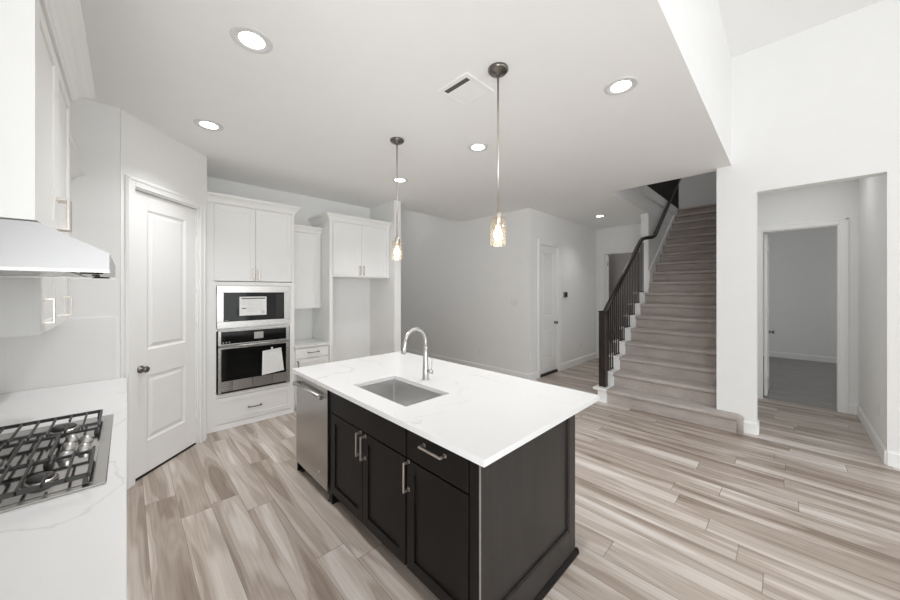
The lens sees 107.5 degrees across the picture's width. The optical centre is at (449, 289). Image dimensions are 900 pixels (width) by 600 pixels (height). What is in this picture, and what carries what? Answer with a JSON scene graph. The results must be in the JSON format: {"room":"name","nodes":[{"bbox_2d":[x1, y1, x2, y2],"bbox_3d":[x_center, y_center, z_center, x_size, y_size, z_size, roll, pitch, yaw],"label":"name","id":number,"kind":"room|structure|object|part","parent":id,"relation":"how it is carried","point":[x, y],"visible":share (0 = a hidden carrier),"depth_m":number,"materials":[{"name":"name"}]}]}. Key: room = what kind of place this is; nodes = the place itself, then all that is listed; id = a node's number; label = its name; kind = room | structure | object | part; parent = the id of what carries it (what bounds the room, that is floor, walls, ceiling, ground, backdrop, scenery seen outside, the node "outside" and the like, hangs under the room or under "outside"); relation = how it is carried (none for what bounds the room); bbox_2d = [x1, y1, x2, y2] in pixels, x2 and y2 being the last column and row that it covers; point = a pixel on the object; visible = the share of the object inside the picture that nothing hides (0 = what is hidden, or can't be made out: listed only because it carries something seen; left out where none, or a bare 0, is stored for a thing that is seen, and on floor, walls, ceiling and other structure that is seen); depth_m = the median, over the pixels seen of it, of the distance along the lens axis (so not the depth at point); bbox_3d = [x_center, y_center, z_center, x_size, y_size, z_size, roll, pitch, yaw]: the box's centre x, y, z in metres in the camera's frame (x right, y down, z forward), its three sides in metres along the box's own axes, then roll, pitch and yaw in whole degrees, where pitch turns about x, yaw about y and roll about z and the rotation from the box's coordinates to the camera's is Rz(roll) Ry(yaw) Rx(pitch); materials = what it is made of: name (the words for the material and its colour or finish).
{"room":"kitchen","nodes":[
{"label":"kitchen","id":0,"kind":"room"},
{"bbox_2d":[2,98,119,393],"bbox_3d":[-2.881,0.085,2.442,0.620,3.050,0.120,0,0,-44],"label":"wall","id":1,"kind":"structure","parent":0,"point":[94,126],"depth_m":2.53,"materials":[{"name":"paint"}]},
{"bbox_2d":[120,109,206,438],"bbox_3d":[-2.684,0.085,3.098,0.120,3.050,0.948,0,0,-1],"label":"wall","id":2,"kind":"structure","parent":0,"point":[148,154],"depth_m":2.91,"materials":[{"name":"paint"}]},
{"bbox_2d":[125,174,205,488],"bbox_3d":[-2.672,0.339,3.094,0.144,2.543,0.882,0,0,-1],"label":"trim","id":3,"kind":"structure","parent":2,"relation":"attached to","point":[132,183],"depth_m":2.80,"materials":[{"name":"paint"}]},
{"bbox_2d":[135,443,195,481],"bbox_3d":[-2.690,1.603,3.093,0.088,0.014,0.700,0,0,-1],"label":"threshold","id":4,"kind":"object","parent":2,"relation":"attached to","point":[190,446],"depth_m":3.05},
{"bbox_2d":[135,190,196,478],"bbox_3d":[-2.632,0.376,3.100,0.101,2.425,0.710,0,0,-1],"label":"door","id":5,"kind":"structure","parent":2,"relation":"in","point":[165,231],"depth_m":3.05,"materials":[{"name":"paint"}]},
{"bbox_3d":[-2.610,0.678,2.818,0.065,0.064,0.064,0,0,-1],"label":"knob","id":6,"kind":"part","parent":5,"relation":"part of","materials":[{"name":"silver metal"}]},
{"bbox_2d":[207,177,369,361],"bbox_3d":[-2.787,0.085,4.654,3.850,3.050,0.250,0,0,-44],"label":"wall","id":7,"kind":"structure","parent":0,"point":[351,297],"depth_m":5.40,"materials":[{"name":"paint"}]},
{"bbox_2d":[294,224,322,308],"bbox_3d":[-2.169,-0.323,4.810,0.473,1.175,0.388,0,0,-44],"label":"upper cabinet","id":8,"kind":"object","parent":7,"relation":"attached to","point":[307,239],"visible":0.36,"depth_m":4.73,"materials":[{"name":"white paint"}]},
{"bbox_3d":[-2.169,-0.865,4.810,0.473,0.090,0.388,0,0,-44],"label":"crown moulding","id":9,"kind":"part","parent":8,"relation":"part of","materials":[{"name":"white paint"}]},
{"bbox_2d":[370,200,400,355],"bbox_3d":[-1.108,0.085,5.602,0.125,3.050,0.745,0,0,-44],"label":"wall partition","id":10,"kind":"structure","parent":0,"point":[385,294],"depth_m":5.41,"materials":[{"name":"paint"}]},
{"bbox_2d":[80,0,730,228],"bbox_3d":[1.490,-1.665,5.553,11.500,0.450,4.950,0,0,-44],"label":"ceiling","id":11,"kind":"structure","parent":0,"point":[317,114],"depth_m":2.46,"materials":[{"name":"paint"}]},
{"bbox_2d":[194,119,223,130],"bbox_3d":[-2.103,-1.437,2.880,0.212,0.006,0.212,0,0,-44],"label":"recessed light","id":12,"kind":"object","parent":11,"relation":"in","point":[203,123],"visible":1,"depth_m":2.87,"materials":[{"name":"white"}]},
{"bbox_2d":[230,25,272,53],"bbox_3d":[-1.141,-1.437,1.901,0.212,0.006,0.212,0,0,-44],"label":"recessed light","id":13,"kind":"object","parent":11,"relation":"in","point":[251,39],"visible":1,"depth_m":1.89,"materials":[{"name":"white"}]},
{"bbox_2d":[390,137,403,256],"bbox_3d":[-0.508,-0.864,3.168,0.132,1.153,0.132,0,0,-44],"label":"pendant light","id":14,"kind":"object","parent":11,"relation":"hanging from","point":[396,141],"visible":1,"depth_m":3.16,"materials":[{"name":"silver metal"}]},
{"bbox_3d":[-0.508,-0.950,3.168,0.012,0.900,0.013,0,0,-44],"label":"stem","id":15,"kind":"part","parent":14,"relation":"part of","materials":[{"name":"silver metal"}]},
{"bbox_2d":[394,237,399,246],"bbox_3d":[-0.508,-0.462,3.168,0.048,0.087,0.048,0,0,-44],"label":"socket","id":16,"kind":"object","parent":14,"relation":"attached to","point":[396,241],"depth_m":3.15,"materials":[{"name":"silver metal"}]},
{"bbox_3d":[-0.508,-0.369,3.168,0.055,0.097,0.056,0,0,-44],"label":"bulb","id":17,"kind":"part","parent":14,"relation":"part of","materials":[{"name":"beige"}]},
{"bbox_2d":[392,177,407,182],"bbox_3d":[-0.654,-1.437,4.320,0.212,0.006,0.212,0,0,-44],"label":"recessed light","id":18,"kind":"object","parent":11,"relation":"in","point":[400,179],"visible":0.87,"depth_m":4.32,"materials":[{"name":"white"}]},
{"bbox_2d":[437,72,493,106],"bbox_3d":[0.113,-1.436,2.385,0.294,0.008,0.294,0,0,-44],"label":"ceiling vent","id":19,"kind":"object","parent":11,"relation":"in","point":[465,90],"visible":1,"depth_m":2.37,"materials":[{"name":"paint"}]},
{"bbox_2d":[467,142,488,151],"bbox_3d":[0.282,-1.437,3.323,0.212,0.006,0.212,0,0,-44],"label":"recessed light","id":20,"kind":"object","parent":11,"relation":"in","point":[478,146],"visible":1,"depth_m":3.30,"materials":[{"name":"white"}]},
{"bbox_2d":[488,62,507,240],"bbox_3d":[0.313,-0.864,2.150,0.132,1.153,0.132,0,0,-44],"label":"pendant light","id":21,"kind":"object","parent":11,"relation":"hanging from","point":[497,70],"visible":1,"depth_m":2.14,"materials":[{"name":"silver metal"}]},
{"bbox_3d":[0.313,-0.950,2.150,0.012,0.900,0.013,0,0,-44],"label":"stem","id":22,"kind":"part","parent":21,"relation":"part of","materials":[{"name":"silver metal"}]},
{"bbox_2d":[494,212,501,225],"bbox_3d":[0.313,-0.462,2.150,0.048,0.087,0.048,0,0,-44],"label":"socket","id":23,"kind":"object","parent":21,"relation":"attached to","point":[497,216],"depth_m":2.13,"materials":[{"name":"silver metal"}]},
{"bbox_3d":[0.313,-0.369,2.150,0.055,0.097,0.056,0,0,-44],"label":"bulb","id":24,"kind":"part","parent":21,"relation":"part of","materials":[{"name":"beige glass"}]},
{"bbox_2d":[604,76,637,94],"bbox_3d":[1.207,-1.437,2.329,0.212,0.006,0.212,0,0,-44],"label":"recessed light","id":25,"kind":"object","parent":11,"relation":"in","point":[622,85],"visible":1,"depth_m":2.32,"materials":[{"name":"white"}]},
{"bbox_2d":[401,208,532,373],"bbox_3d":[-0.117,-0.390,7.423,0.120,4.000,4.430,0,0,-44],"label":"wall","id":26,"kind":"structure","parent":0,"point":[459,283],"depth_m":6.79,"materials":[{"name":"paint"}]},
{"bbox_2d":[127,340,899,599],"bbox_3d":[2.600,1.657,1.776,16.200,0.106,11.900,0,0,-44],"label":"floor","id":27,"kind":"structure","parent":0,"point":[805,507],"depth_m":2.35,"materials":[{"name":"brown wood"}]},
{"bbox_2d":[207,191,300,433],"bbox_3d":[-2.558,0.260,4.229,1.017,2.700,0.673,0,0,-44],"label":"tall cabinet","id":28,"kind":"object","parent":27,"relation":"on","point":[250,242],"visible":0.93,"depth_m":3.96,"materials":[{"name":"white paint"}]},
{"bbox_3d":[-2.530,-0.540,3.891,0.416,0.870,0.020,0,0,-44],"label":"door","id":29,"kind":"part","parent":28,"relation":"part of","materials":[{"name":"white paint"}]},
{"bbox_3d":[-2.375,1.579,4.039,0.896,0.062,0.026,0,0,-44],"label":"toe moulding","id":30,"kind":"part","parent":28,"relation":"part of","materials":[{"name":"paint"}]},
{"bbox_2d":[216,326,289,394],"bbox_3d":[-2.530,0.834,4.190,0.767,0.720,0.592,0,0,-44],"label":"wall oven","id":31,"kind":"object","parent":28,"relation":"in","point":[239,353],"visible":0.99,"depth_m":3.95,"materials":[{"name":"silver metal"}]},
{"bbox_3d":[-2.371,0.553,4.022,0.698,0.143,0.014,0,0,-44],"label":"control panel","id":32,"kind":"part","parent":31,"relation":"part of","materials":[{"name":"black glass"}]},
{"bbox_3d":[-2.368,0.565,4.024,0.767,0.181,0.016,0,0,-44],"label":"control frame","id":33,"kind":"part","parent":31,"relation":"part of","materials":[{"name":"silver metal"}]},
{"bbox_2d":[262,347,283,374],"bbox_3d":[-2.224,0.882,4.150,0.254,0.335,0.001,0,0,-44],"label":"leaflet","id":34,"kind":"object","parent":31,"relation":"hanging from","point":[272,360],"visible":1,"depth_m":4.14,"materials":[{"name":"white paper"}]},
{"bbox_2d":[264,351,279,370],"bbox_3d":[-2.229,0.889,4.144,0.187,0.234,0.001,0,0,-44],"label":"print","id":35,"kind":"object","parent":34,"relation":"attached to","point":[271,358],"depth_m":4.14},
{"bbox_2d":[216,286,289,328],"bbox_3d":[-2.522,0.198,4.180,0.789,0.493,0.458,0,0,-44],"label":"microwave","id":36,"kind":"object","parent":28,"relation":"in","point":[227,297],"visible":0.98,"depth_m":3.98,"materials":[{"name":"silver metal"}]},
{"bbox_2d":[239,296,266,315],"bbox_3d":[-2.383,0.193,3.999,0.290,0.225,0.001,0,0,-44],"label":"instruction sheet","id":37,"kind":"object","parent":36,"relation":"attached to","point":[247,305],"visible":1,"depth_m":3.99,"materials":[{"name":"white paper"}]},
{"bbox_2d":[248,300,264,312],"bbox_3d":[-2.381,0.205,4.000,0.245,0.159,0.001,0,0,-44],"label":"print","id":38,"kind":"object","parent":37,"relation":"attached to","point":[254,306],"depth_m":4.02},
{"bbox_3d":[-2.378,0.199,4.027,0.652,0.334,0.030,0,0,-44],"label":"door","id":39,"kind":"part","parent":36,"relation":"part of","materials":[{"name":"black glass"}]},
{"bbox_3d":[-2.379,1.392,4.037,0.836,0.296,0.020,0,0,-44],"label":"drawer","id":40,"kind":"part","parent":28,"relation":"part of","materials":[{"name":"white paint"}]},
{"bbox_3d":[-2.440,-1.040,4.109,1.017,0.100,0.335,0,0,-44],"label":"crown moulding","id":41,"kind":"part","parent":28,"relation":"part of","materials":[{"name":"white paint"}]},
{"bbox_3d":[-2.230,-0.540,4.185,0.416,0.870,0.020,0,0,-44],"label":"door","id":42,"kind":"part","parent":28,"relation":"part of","materials":[{"name":"white paint"}]},
{"bbox_2d":[294,345,328,409],"bbox_3d":[-2.078,1.192,4.717,0.473,0.836,0.647,0,0,-44],"label":"base cabinet","id":43,"kind":"object","parent":27,"relation":"on","point":[308,356],"visible":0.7,"depth_m":4.49,"materials":[{"name":"white paint"}]},
{"bbox_3d":[-1.886,0.849,4.521,0.449,0.133,0.020,0,0,-44],"label":"drawer","id":44,"kind":"part","parent":43,"relation":"part of","materials":[{"name":"white paint"}]},
{"bbox_2d":[294,338,329,348],"bbox_3d":[-2.087,0.758,4.726,0.473,0.030,0.623,0,0,-44],"label":"countertop","id":45,"kind":"structure","parent":43,"relation":"on","point":[309,342],"depth_m":4.64,"materials":[{"name":"white stone"}]},
{"bbox_2d":[293,374,330,501],"bbox_3d":[-0.945,1.176,2.890,0.645,0.868,0.628,0,0,-44],"label":"dishwasher","id":46,"kind":"object","parent":27,"relation":"on","point":[313,401],"visible":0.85,"depth_m":2.64,"materials":[{"name":"silver metal"}]},
{"bbox_3d":[-1.155,0.809,2.678,0.047,0.034,0.554,0,0,-44],"label":"handle","id":47,"kind":"part","parent":46,"relation":"part of","materials":[{"name":"silver metal"}]},
{"bbox_2d":[328,391,330,493],"bbox_3d":[-0.918,1.141,2.917,0.570,0.798,0.628,0,0,-44],"label":"dishwasher side","id":48,"kind":"object","parent":46,"relation":"in","point":[329,392],"depth_m":2.49,"materials":[{"name":"plastic"}]},
{"bbox_2d":[308,212,390,362],"bbox_3d":[-1.563,0.260,5.203,1.067,2.700,0.673,0,0,-44],"label":"tall cabinet","id":49,"kind":"object","parent":27,"relation":"on","point":[352,247],"visible":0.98,"depth_m":4.90,"materials":[{"name":"white paint"}]},
{"bbox_3d":[-1.905,0.310,4.915,0.045,2.600,0.608,0,0,-44],"label":"panel","id":50,"kind":"part","parent":49,"relation":"part of","materials":[{"name":"white paint"}]},
{"bbox_3d":[-1.518,-0.587,4.882,0.448,0.770,0.020,0,0,-44],"label":"door","id":51,"kind":"part","parent":49,"relation":"part of","materials":[{"name":"white paint"}]},
{"bbox_3d":[-1.563,-1.040,5.203,1.067,0.100,0.673,0,0,-44],"label":"crown moulding","id":52,"kind":"part","parent":49,"relation":"part of","materials":[{"name":"white paint"}]},
{"bbox_3d":[-1.195,-0.587,5.199,0.448,0.770,0.020,0,0,-44],"label":"door","id":53,"kind":"part","parent":49,"relation":"part of","materials":[{"name":"white paint"}]},
{"bbox_2d":[297,379,578,599],"bbox_3d":[-0.304,1.169,2.466,0.934,0.883,2.174,0,0,-44],"label":"kitchen island","id":54,"kind":"object","parent":27,"relation":"on","point":[504,529],"visible":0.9,"depth_m":1.72,"materials":[{"name":"brown wood"}]},
{"bbox_3d":[-0.715,1.205,2.288,0.020,0.586,0.455,0,0,-44],"label":"door","id":55,"kind":"part","parent":54,"relation":"part of","materials":[{"name":"brown wood"}]},
{"bbox_3d":[-0.589,0.988,2.117,0.039,0.156,0.016,0,0,-44],"label":"handle","id":56,"kind":"part","parent":54,"relation":"part of","materials":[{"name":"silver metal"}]},
{"bbox_3d":[-0.549,0.996,2.077,0.039,0.156,0.016,0,0,-44],"label":"handle","id":57,"kind":"part","parent":54,"relation":"part of","materials":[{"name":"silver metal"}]},
{"bbox_3d":[-0.394,1.205,1.960,0.020,0.586,0.453,0,0,-44],"label":"door","id":58,"kind":"part","parent":54,"relation":"part of","materials":[{"name":"brown wood"}]},
{"bbox_3d":[-0.234,0.994,1.755,0.039,0.166,0.016,0,0,-44],"label":"handle","id":59,"kind":"part","parent":54,"relation":"part of","materials":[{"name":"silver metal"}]},
{"bbox_3d":[-0.090,0.788,1.608,0.039,0.016,0.171,0,0,-44],"label":"handle","id":60,"kind":"part","parent":54,"relation":"part of","materials":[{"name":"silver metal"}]},
{"bbox_3d":[-0.069,0.821,1.629,0.020,0.166,0.448,0,0,-44],"label":"drawer","id":61,"kind":"part","parent":54,"relation":"part of","materials":[{"name":"brown wood"}]},
{"bbox_3d":[-0.069,1.205,1.629,0.020,0.586,0.448,0,0,-44],"label":"door","id":62,"kind":"part","parent":54,"relation":"part of","materials":[{"name":"brown wood"}]},
{"bbox_2d":[292,351,599,466],"bbox_3d":[-0.206,0.711,2.551,1.189,0.030,2.202,0,0,-44],"label":"island countertop","id":63,"kind":"structure","parent":54,"relation":"on","point":[481,416],"depth_m":2.04,"materials":[{"name":"white stone"}]},
{"bbox_2d":[360,380,442,406],"bbox_3d":[-0.358,0.839,2.326,0.374,0.222,0.651,0,0,-44],"label":"undermount sink","id":64,"kind":"object","parent":63,"relation":"in","point":[402,393],"visible":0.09,"depth_m":2.57,"materials":[{"name":"silver metal"}]},
{"bbox_2d":[401,327,433,379],"bbox_3d":[-0.248,0.490,2.491,0.267,0.413,0.093,0,0,-44],"label":"kitchen faucet","id":65,"kind":"object","parent":63,"relation":"on","point":[425,376],"visible":1,"depth_m":2.55,"materials":[{"name":"silver metal"}]},
{"bbox_3d":[-0.260,0.365,2.506,0.220,0.162,0.027,0,0,-44],"label":"spout","id":66,"kind":"part","parent":65,"relation":"part of","materials":[{"name":"silver metal"}]},
{"bbox_3d":[0.446,1.169,1.716,0.871,0.883,0.020,0,0,-44],"label":"panel","id":67,"kind":"part","parent":54,"relation":"part of","materials":[{"name":"brown wood"}]},
{"bbox_3d":[-0.290,1.594,2.480,0.895,0.032,2.174,0,0,-44],"label":"shoe moulding","id":68,"kind":"part","parent":54,"relation":"part of","materials":[{"name":"brown wood"}]},
{"bbox_2d":[593,178,743,433],"bbox_3d":[4.333,-0.665,5.865,4.694,4.550,1.652,0,0,-44],"label":"staircase","id":69,"kind":"structure","parent":27,"relation":"on","point":[664,362],"depth_m":5.15,"materials":[{"name":"beige carpet"}]},
{"bbox_3d":[2.248,0.868,4.840,0.096,1.085,0.096,0,0,-44],"label":"newel post","id":70,"kind":"part","parent":69,"relation":"part of","materials":[{"name":"brown wood"}]},
{"bbox_3d":[3.850,-1.171,6.310,4.309,3.085,0.208,0,0,-44],"label":"handrail","id":71,"kind":"part","parent":69,"relation":"part of","materials":[{"name":"brown wood"}]},
{"bbox_3d":[5.336,-2.425,7.786,0.090,1.029,0.090,0,0,-44],"label":"newel post","id":72,"kind":"part","parent":69,"relation":"part of","materials":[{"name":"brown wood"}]},
{"bbox_3d":[-1.748,1.168,1.305,0.634,0.884,3.070,0,0,-44],"label":"base cabinet","id":73,"kind":"object","parent":27,"relation":"on","visible":0},
{"bbox_2d":[0,377,126,599],"bbox_3d":[-1.734,0.711,1.305,0.652,0.030,3.092,0,0,-44],"label":"countertop","id":74,"kind":"structure","parent":73,"relation":"on","point":[73,546],"depth_m":0.97,"materials":[{"name":"white stone"}]},
{"bbox_2d":[0,409,113,513],"bbox_3d":[-1.746,0.671,1.321,0.543,0.050,0.910,0,0,-44],"label":"gas cooktop","id":75,"kind":"object","parent":74,"relation":"in","point":[40,464],"visible":1,"depth_m":1.32,"materials":[{"name":"silver metal"}]},
{"bbox_3d":[-1.462,0.679,1.179,0.088,0.014,0.088,0,0,-44],"label":"burner","id":76,"kind":"part","parent":75,"relation":"part of","materials":[{"name":"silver metal"}]},
{"bbox_3d":[-1.882,0.679,1.607,0.112,0.014,0.112,0,0,-44],"label":"burner","id":77,"kind":"part","parent":75,"relation":"part of","materials":[{"name":"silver metal"}]},
{"bbox_3d":[-1.566,0.672,1.342,0.047,0.028,0.048,0,0,-44],"label":"knob","id":78,"kind":"part","parent":75,"relation":"part of","materials":[{"name":"silver metal"}]},
{"bbox_3d":[-1.643,0.672,1.421,0.047,0.028,0.048,0,0,-44],"label":"knob","id":79,"kind":"part","parent":75,"relation":"part of","materials":[{"name":"silver metal"}]},
{"bbox_3d":[-1.720,0.672,1.500,0.047,0.028,0.048,0,0,-44],"label":"knob","id":80,"kind":"part","parent":75,"relation":"part of","materials":[{"name":"silver metal"}]},
{"bbox_3d":[-1.571,0.672,1.415,0.047,0.028,0.048,0,0,-44],"label":"knob","id":81,"kind":"part","parent":75,"relation":"part of","materials":[{"name":"silver metal"}]},
{"bbox_3d":[-1.648,0.672,1.494,0.047,0.028,0.048,0,0,-44],"label":"knob","id":82,"kind":"part","parent":75,"relation":"part of","materials":[{"name":"silver metal"}]},
{"bbox_2d":[533,209,595,372],"bbox_3d":[2.474,0.085,6.943,2.910,3.050,0.120,0,0,-44],"label":"wall","id":83,"kind":"structure","parent":0,"point":[578,241],"depth_m":6.94,"materials":[{"name":"paint"}]},
{"bbox_2d":[540,245,557,373],"bbox_3d":[1.881,0.365,6.301,0.665,2.400,0.101,0,0,-44],"label":"door","id":84,"kind":"structure","parent":83,"relation":"in","point":[548,322],"depth_m":6.31,"materials":[{"name":"paint"}]},
{"bbox_2d":[540,369,557,377],"bbox_3d":[1.853,1.590,6.330,0.670,0.040,0.108,0,0,-44],"label":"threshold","id":85,"kind":"structure","parent":83,"relation":"attached to","point":[555,370],"depth_m":6.28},
{"bbox_2d":[538,239,560,378],"bbox_3d":[1.859,0.341,6.324,0.851,2.538,0.144,0,0,-44],"label":"trim","id":86,"kind":"structure","parent":83,"relation":"attached to","point":[557,246],"depth_m":6.53,"materials":[{"name":"paint"}]},
{"bbox_2d":[596,224,640,351],"bbox_3d":[3.939,0.085,7.440,0.120,3.050,1.220,0,0,-44],"label":"wall","id":87,"kind":"structure","parent":0,"point":[628,236],"depth_m":7.63,"materials":[{"name":"paint"}]},
{"bbox_2d":[606,255,611,317],"bbox_3d":[3.897,0.380,8.087,0.101,2.420,0.768,0,0,28],"label":"door","id":88,"kind":"structure","parent":87,"relation":"in","point":[607,256],"depth_m":7.79,"materials":[{"name":"paint"}]},
{"bbox_2d":[600,248,639,310],"bbox_3d":[3.902,0.340,7.460,0.144,2.540,0.960,0,0,-44],"label":"trim","id":89,"kind":"structure","parent":87,"relation":"attached to","point":[624,250],"depth_m":7.72,"materials":[{"name":"paint"}]},
{"bbox_2d":[641,213,668,291],"bbox_3d":[5.147,0.080,7.679,4.100,3.060,0.130,0,0,-44],"label":"wall","id":90,"kind":"structure","parent":0,"point":[649,223],"depth_m":6.27,"materials":[{"name":"paint"}]},
{"bbox_2d":[658,0,730,163],"bbox_3d":[-0.315,-2.060,0.321,10.000,1.240,0.001,0,0,-44],"label":"wall","id":91,"kind":"structure","parent":0,"point":[696,26],"depth_m":2.70,"materials":[{"name":"paint"}]},
{"bbox_2d":[679,171,716,207],"bbox_3d":[5.739,-3.015,9.504,0.100,3.150,4.350,0,0,-44],"label":"wall","id":92,"kind":"structure","parent":0,"point":[701,189],"depth_m":8.64,"materials":[{"name":"paint"}]},
{"bbox_2d":[606,227,836,356],"bbox_3d":[6.087,0.085,6.590,4.480,3.050,7.500,0,0,-44],"label":"wall","id":93,"kind":"structure","parent":0,"point":[802,263],"depth_m":7.62,"materials":[{"name":"paint"}]},
{"bbox_2d":[401,347,598,380],"bbox_3d":[0.902,1.542,8.365,2.926,0.135,4.510,0,0,-44],"label":"baseboard","id":94,"kind":"structure","parent":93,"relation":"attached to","point":[532,376],"depth_m":6.83,"materials":[{"name":"paint"}]},
{"bbox_2d":[763,350,836,362],"bbox_3d":[8.835,1.542,6.832,0.016,0.135,3.800,0,0,-44],"label":"baseboard","id":95,"kind":"structure","parent":93,"relation":"attached to","point":[771,353],"depth_m":7.57,"materials":[{"name":"paint"}]},
{"bbox_2d":[718,0,882,57],"bbox_3d":[2.159,-2.730,-2.119,10.120,0.100,6.950,0,0,-44],"label":"ceiling","id":96,"kind":"structure","parent":0,"point":[749,25],"depth_m":3.23,"materials":[{"name":"paint"}]},
{"bbox_2d":[717,0,899,452],"bbox_3d":[5.692,-0.535,1.434,0.140,4.290,7.085,0,0,-44],"label":"wall","id":97,"kind":"structure","parent":0,"point":[820,104],"depth_m":3.42,"materials":[{"name":"paint"}]},
{"bbox_2d":[744,419,899,467],"bbox_3d":[5.770,1.542,1.343,0.156,0.135,6.845,0,0,-44],"label":"baseboard","id":98,"kind":"structure","parent":97,"relation":"attached to","point":[893,458],"depth_m":3.03,"materials":[{"name":"paint"}]},
{"bbox_2d":[758,179,858,404],"bbox_3d":[5.754,0.085,3.815,0.120,3.050,3.800,0,0,-44],"label":"wall","id":99,"kind":"structure","parent":0,"point":[838,199],"depth_m":4.37,"materials":[{"name":"paint"}]},
{"bbox_2d":[764,235,774,395],"bbox_3d":[5.011,0.380,5.173,0.720,2.420,0.102,0,0,-44],"label":"door","id":100,"kind":"structure","parent":99,"relation":"in","point":[767,331],"depth_m":4.96,"materials":[{"name":"paint"}]},
{"bbox_2d":[758,217,848,413],"bbox_3d":[4.912,0.330,4.657,0.144,2.560,0.912,0,0,-44],"label":"trim","id":101,"kind":"structure","parent":99,"relation":"attached to","point":[842,224],"depth_m":4.34,"materials":[{"name":"paint"}]},
{"bbox_2d":[859,175,883,443],"bbox_3d":[4.730,0.085,3.645,1.580,3.050,0.120,0,0,-44],"label":"wall","id":102,"kind":"structure","parent":0,"point":[871,189],"depth_m":3.60,"materials":[{"name":"paint"}]},
{"bbox_2d":[849,403,886,464],"bbox_3d":[4.607,1.542,3.671,1.720,0.135,0.090,0,0,-44],"label":"baseboard","id":103,"kind":"structure","parent":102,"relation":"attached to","point":[854,409],"depth_m":3.55,"materials":[{"name":"paint"}]},
{"bbox_3d":[-2.586,0.085,1.597,0.140,3.050,4.900,0,0,-44],"label":"wall","id":104,"kind":"structure","parent":0,"visible":0},
{"bbox_2d":[0,133,84,336],"bbox_3d":[-2.522,-0.327,1.948,0.426,1.106,1.072,0,0,-44],"label":"upper cabinet","id":105,"kind":"object","parent":104,"relation":"attached to","point":[29,306],"visible":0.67,"depth_m":1.65,"materials":[{"name":"white paint"}]},
{"bbox_3d":[-2.251,-0.281,1.840,0.020,1.009,0.531,0,0,-44],"label":"door","id":106,"kind":"part","parent":105,"relation":"part of","materials":[{"name":"white paint"}]},
{"bbox_3d":[-2.119,0.110,1.747,0.039,0.141,0.016,0,0,-44],"label":"handle","id":107,"kind":"part","parent":105,"relation":"part of","materials":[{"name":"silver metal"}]},
{"bbox_3d":[-2.623,-0.281,2.220,0.020,1.009,0.524,0,0,-44],"label":"door","id":108,"kind":"part","parent":105,"relation":"part of","materials":[{"name":"white paint"}]},
{"bbox_3d":[-2.652,0.110,2.292,0.039,0.141,0.016,0,0,-44],"label":"handle","id":109,"kind":"part","parent":105,"relation":"part of","materials":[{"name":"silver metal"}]},
{"bbox_3d":[-2.522,-0.835,1.948,0.426,0.090,1.072,0,0,-44],"label":"crown moulding","id":110,"kind":"part","parent":105,"relation":"part of","materials":[{"name":"white paint"}]},
{"bbox_2d":[0,317,115,393],"bbox_3d":[-1.726,0.308,1.248,0.600,0.776,3.200,0,0,-44],"label":"backsplash","id":111,"kind":"structure","parent":104,"relation":"attached to","point":[76,350],"depth_m":2.40,"materials":[{"name":"white tile"}]},
{"bbox_2d":[0,0,94,235],"bbox_3d":[-1.788,-0.657,1.266,0.532,0.865,1.098,0,0,-44],"label":"upper cabinet","id":112,"kind":"object","parent":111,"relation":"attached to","point":[45,66],"visible":0.8,"depth_m":1.12,"materials":[{"name":"white paint"}]},
{"bbox_3d":[-1.500,-0.608,0.911,0.447,0.765,0.018,0,0,-44],"label":"panel","id":113,"kind":"part","parent":112,"relation":"part of","materials":[{"name":"white paint"}]},
{"bbox_3d":[-1.514,-0.603,1.230,0.020,0.750,0.449,0,0,-44],"label":"door","id":114,"kind":"part","parent":112,"relation":"part of","materials":[{"name":"white paint"}]},
{"bbox_2d":[0,219,115,278],"bbox_3d":[-1.766,-0.141,1.301,0.613,0.162,0.910,0,0,-44],"label":"range hood","id":115,"kind":"object","parent":112,"relation":"attached to","point":[32,249],"visible":1,"depth_m":1.10,"materials":[{"name":"silver metal"}]},
{"bbox_3d":[-1.631,-0.320,1.391,0.039,0.141,0.016,0,0,-44],"label":"handle","id":116,"kind":"part","parent":112,"relation":"part of","materials":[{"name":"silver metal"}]},
{"bbox_3d":[-1.831,-0.603,1.554,0.020,0.750,0.449,0,0,-44],"label":"door","id":117,"kind":"part","parent":112,"relation":"part of","materials":[{"name":"white paint"}]},
{"bbox_3d":[-1.673,-0.320,1.434,0.039,0.141,0.016,0,0,-44],"label":"handle","id":118,"kind":"part","parent":112,"relation":"part of","materials":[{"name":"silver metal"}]},
{"bbox_3d":[-1.788,-1.040,1.266,0.532,0.100,1.098,0,0,-44],"label":"crown moulding","id":119,"kind":"part","parent":112,"relation":"part of","materials":[{"name":"white paint"}]}
]}

